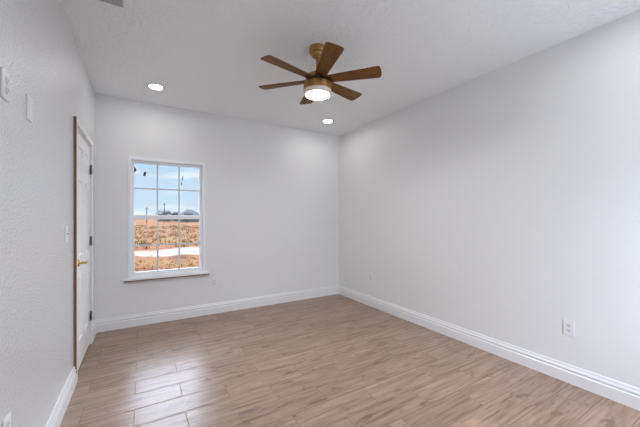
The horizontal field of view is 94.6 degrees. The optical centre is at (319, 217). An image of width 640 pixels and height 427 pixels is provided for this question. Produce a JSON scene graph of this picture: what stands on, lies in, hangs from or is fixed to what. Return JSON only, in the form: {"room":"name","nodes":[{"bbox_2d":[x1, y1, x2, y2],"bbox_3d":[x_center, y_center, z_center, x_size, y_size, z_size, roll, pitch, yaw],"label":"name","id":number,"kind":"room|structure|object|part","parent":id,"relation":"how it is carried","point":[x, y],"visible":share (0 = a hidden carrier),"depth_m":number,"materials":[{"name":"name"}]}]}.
{"room":"empty bedroom","nodes":[
{"label":"empty bedroom","id":0,"kind":"room"},
{"bbox_2d":[0,0,94,426],"bbox_3d":[-1.447,-0.056,1.336,0.170,2.740,4.960,0,0,-31],"label":"wall","id":1,"kind":"structure","parent":0,"point":[39,51],"depth_m":1.52,"materials":[{"name":"white paint"}]},
{"bbox_2d":[1,67,9,102],"bbox_3d":[-1.241,-0.524,1.168,0.009,0.117,0.072,0,0,-31],"label":"wall outlet","id":2,"kind":"object","parent":1,"relation":"attached to","point":[5,76],"visible":1,"depth_m":1.16,"materials":[{"name":"white plastic"}]},
{"bbox_2d":[2,411,10,426],"bbox_3d":[-1.246,0.846,1.176,0.009,0.117,0.072,0,0,-31],"label":"wall outlet","id":3,"kind":"object","parent":1,"relation":"attached to","point":[6,422],"visible":1,"depth_m":1.18,"materials":[{"name":"white plastic"}]},
{"bbox_2d":[26,94,32,122],"bbox_3d":[-1.389,-0.522,1.413,0.008,0.117,0.072,0,0,-31],"label":"blank plate","id":4,"kind":"object","parent":1,"relation":"attached to","point":[29,102],"visible":1,"depth_m":1.40,"materials":[{"name":"white plastic"}]},
{"bbox_2d":[65,226,68,242],"bbox_3d":[-1.796,0.116,2.100,0.017,0.117,0.072,0,0,-31],"label":"light switch","id":5,"kind":"object","parent":1,"relation":"attached to","point":[66,227],"visible":1,"depth_m":2.08,"materials":[{"name":"white plastic"}]},
{"bbox_2d":[45,320,96,426],"bbox_3d":[-1.361,1.242,1.377,0.018,0.144,4.662,0,0,-31],"label":"baseboard","id":6,"kind":"structure","parent":1,"relation":"attached to","point":[58,412],"depth_m":1.99,"materials":[{"name":"white paint"}]},
{"bbox_2d":[74,116,92,383],"bbox_3d":[-2.216,0.255,2.703,0.198,2.118,0.921,0,0,-31],"label":"door","id":7,"kind":"structure","parent":1,"relation":"in","point":[83,144],"depth_m":2.70,"materials":[{"name":"white paint"}]},
{"bbox_3d":[-2.131,-0.526,2.621,0.011,0.190,0.188,0,0,-31],"label":"panel","id":8,"kind":"part","parent":7,"relation":"part of","materials":[{"name":"white paint"}]},
{"bbox_3d":[-2.131,0.002,2.621,0.011,0.655,0.188,0,0,-31],"label":"panel","id":9,"kind":"part","parent":7,"relation":"part of","materials":[{"name":"white paint"}]},
{"bbox_3d":[-2.131,0.781,2.621,0.011,0.575,0.188,0,0,-31],"label":"panel","id":10,"kind":"part","parent":7,"relation":"part of","materials":[{"name":"white paint"}]},
{"bbox_3d":[-2.289,-0.526,2.885,0.011,0.190,0.188,0,0,-31],"label":"panel","id":11,"kind":"part","parent":7,"relation":"part of","materials":[{"name":"white paint"}]},
{"bbox_3d":[-2.289,0.002,2.885,0.011,0.655,0.188,0,0,-31],"label":"panel","id":12,"kind":"part","parent":7,"relation":"part of","materials":[{"name":"white paint"}]},
{"bbox_3d":[-2.289,0.781,2.885,0.011,0.575,0.188,0,0,-31],"label":"panel","id":13,"kind":"part","parent":7,"relation":"part of","materials":[{"name":"white paint"}]},
{"bbox_2d":[95,94,338,319],"bbox_3d":[-1.162,-0.056,4.318,3.387,2.740,0.140,0,0,-31],"label":"wall","id":14,"kind":"structure","parent":0,"point":[272,191],"depth_m":4.15,"materials":[{"name":"white paint"}]},
{"bbox_2d":[124,156,208,282],"bbox_3d":[-1.943,0.011,3.797,0.958,1.505,0.149,0,0,-31],"label":"window","id":15,"kind":"structure","parent":14,"relation":"in","point":[133,276],"depth_m":3.76,"materials":[{"name":"white plastic"}]},
{"bbox_3d":[-1.921,0.740,3.761,0.956,0.025,0.063,0,0,-31],"label":"sill","id":16,"kind":"part","parent":15,"relation":"part of","materials":[{"name":"white paint"}]},
{"bbox_3d":[-1.968,-0.357,3.834,0.810,0.693,0.030,0,0,-31],"label":"sash","id":17,"kind":"part","parent":15,"relation":"part of","materials":[{"name":"glass"}]},
{"bbox_3d":[-1.948,0.338,3.800,0.810,0.740,0.030,0,0,-31],"label":"sash","id":18,"kind":"part","parent":15,"relation":"part of","materials":[{"name":"white plastic"}]},
{"bbox_2d":[212,278,216,286],"bbox_3d":[-1.449,0.886,4.059,0.072,0.117,0.009,0,0,-31],"label":"wall outlet","id":19,"kind":"object","parent":14,"relation":"attached to","point":[214,280],"visible":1,"depth_m":4.05,"materials":[{"name":"white plastic"}]},
{"bbox_2d":[96,285,338,332],"bbox_3d":[-1.121,1.242,4.250,3.387,0.144,0.018,0,0,-31],"label":"baseboard","id":20,"kind":"structure","parent":14,"relation":"attached to","point":[107,324],"depth_m":3.99,"materials":[{"name":"white paint"}]},
{"bbox_2d":[59,294,639,426],"bbox_3d":[0.078,1.374,2.251,3.667,0.120,4.960,0,0,-31],"label":"floor","id":21,"kind":"structure","parent":0,"point":[337,360],"depth_m":2.42,"materials":[{"name":"brown wood"}]},
{"bbox_2d":[60,0,639,135],"bbox_3d":[0.078,-1.486,2.251,3.667,0.120,4.960,0,0,-31],"label":"ceiling","id":22,"kind":"structure","parent":0,"point":[206,55],"depth_m":2.43,"materials":[{"name":"white paint"}]},
{"bbox_2d":[98,0,127,9],"bbox_3d":[-1.399,-1.420,1.853,0.317,0.011,0.187,0,0,-31],"label":"ceiling vent","id":23,"kind":"object","parent":22,"relation":"in","point":[120,3],"visible":1,"depth_m":1.95,"materials":[{"name":"white metal"}]},
{"bbox_2d":[147,83,164,89],"bbox_3d":[-1.780,-1.421,3.205,0.178,0.010,0.178,0,0,-31],"label":"recessed light","id":24,"kind":"object","parent":22,"relation":"in","point":[154,86],"visible":1,"depth_m":3.19,"materials":[{"name":"white paint"}]},
{"bbox_2d":[259,42,381,103],"bbox_3d":[-0.020,-1.226,2.477,1.037,0.399,1.024,0,0,-31],"label":"ceiling fan","id":25,"kind":"object","parent":22,"relation":"hanging from","point":[318,85],"visible":1,"depth_m":2.39,"materials":[{"name":"brown wood"}]},
{"bbox_3d":[-0.306,-1.154,2.560,0.456,0.032,0.130,0,0,16],"label":"blade","id":26,"kind":"part","parent":25,"relation":"part of","materials":[{"name":"brown wood"}]},
{"bbox_3d":[-0.236,-1.154,2.271,0.456,0.032,0.131,0,0,-44],"label":"blade","id":27,"kind":"part","parent":25,"relation":"part of","materials":[{"name":"brown wood"}]},
{"bbox_3d":[-0.091,-1.154,2.766,0.130,0.032,0.456,0,0,-14],"label":"blade","id":28,"kind":"part","parent":25,"relation":"part of","materials":[{"name":"brown wood"}]},
{"bbox_3d":[0.050,-1.154,2.187,0.130,0.032,0.456,0,0,-14],"label":"blade","id":29,"kind":"part","parent":25,"relation":"part of","materials":[{"name":"brown wood"}]},
{"bbox_3d":[0.195,-1.154,2.682,0.456,0.032,0.131,0,0,-44],"label":"blade","id":30,"kind":"part","parent":25,"relation":"part of","materials":[{"name":"brown wood"}]},
{"bbox_3d":[0.266,-1.154,2.393,0.456,0.032,0.130,0,0,16],"label":"blade","id":31,"kind":"part","parent":25,"relation":"part of","materials":[{"name":"brown wood"}]},
{"bbox_2d":[322,119,333,122],"bbox_3d":[0.113,-1.421,4.341,0.178,0.010,0.178,0,0,-31],"label":"recessed light","id":32,"kind":"object","parent":22,"relation":"in","point":[323,120],"visible":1,"depth_m":4.33,"materials":[{"name":"white paint"}]},
{"bbox_2d":[339,10,639,388],"bbox_3d":[1.590,-0.056,3.159,0.140,2.740,4.960,0,0,-31],"label":"wall","id":33,"kind":"structure","parent":0,"point":[502,204],"depth_m":2.67,"materials":[{"name":"white paint"}]},
{"bbox_2d":[369,273,372,280],"bbox_3d":[0.757,0.882,4.403,0.009,0.117,0.072,0,0,-31],"label":"wall outlet","id":34,"kind":"object","parent":33,"relation":"attached to","point":[370,274],"visible":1,"depth_m":4.40,"materials":[{"name":"white plastic"}]},
{"bbox_2d":[339,286,639,410],"bbox_3d":[1.527,1.242,3.110,0.018,0.144,4.662,0,0,-31],"label":"baseboard","id":35,"kind":"structure","parent":33,"relation":"attached to","point":[614,390],"depth_m":2.64,"materials":[{"name":"white paint"}]},
{"bbox_2d":[563,319,574,336],"bbox_3d":[1.985,0.878,2.356,0.009,0.117,0.072,0,0,-31],"label":"wall outlet","id":36,"kind":"object","parent":33,"relation":"attached to","point":[568,326],"visible":1,"depth_m":2.35,"materials":[{"name":"white plastic"}]},
{"label":"outside","id":37,"kind":"structure","parent":0,"visible":0},
{"bbox_2d":[135,219,198,271],"bbox_3d":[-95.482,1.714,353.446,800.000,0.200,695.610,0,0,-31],"label":"ground","id":38,"kind":"structure","parent":37,"point":[150,222],"depth_m":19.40,"materials":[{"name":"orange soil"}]},
{"bbox_2d":[156,211,171,221],"bbox_3d":[-72.528,-0.886,137.244,6.585,5.000,11.000,0,0,-31],"label":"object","id":39,"kind":"structure","parent":38,"relation":"on","point":[159,212],"depth_m":132.74,"materials":[{"name":"grey"}]},
{"bbox_2d":[135,247,198,256],"bbox_3d":[-8.049,1.613,13.413,60.000,0.022,4.554,0,0,-31],"label":"track","id":40,"kind":"object","parent":38,"relation":"on","point":[186,250],"visible":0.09,"depth_m":13.68,"materials":[{"name":"white concrete"}]},
{"bbox_2d":[162,211,172,221],"bbox_3d":[-58.837,-0.471,114.431,4.229,4.170,3.366,0,0,-31],"label":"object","id":41,"kind":"object","parent":38,"relation":"on","point":[166,212],"visible":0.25,"depth_m":113.70,"materials":[{"name":"grey wood"}]},
{"bbox_2d":[183,212,192,222],"bbox_3d":[-43.274,-0.157,96.449,3.315,3.543,3.175,0,0,-31],"label":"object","id":42,"kind":"object","parent":38,"relation":"on","point":[185,213],"visible":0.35,"depth_m":96.17,"materials":[{"name":"grey wood"}]},
{"bbox_2d":[180,209,198,221],"bbox_3d":[-50.954,-0.836,115.203,7.593,4.900,11.000,0,0,-31],"label":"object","id":43,"kind":"structure","parent":38,"relation":"on","point":[193,212],"depth_m":111.97,"materials":[{"name":"grey"}]}
]}

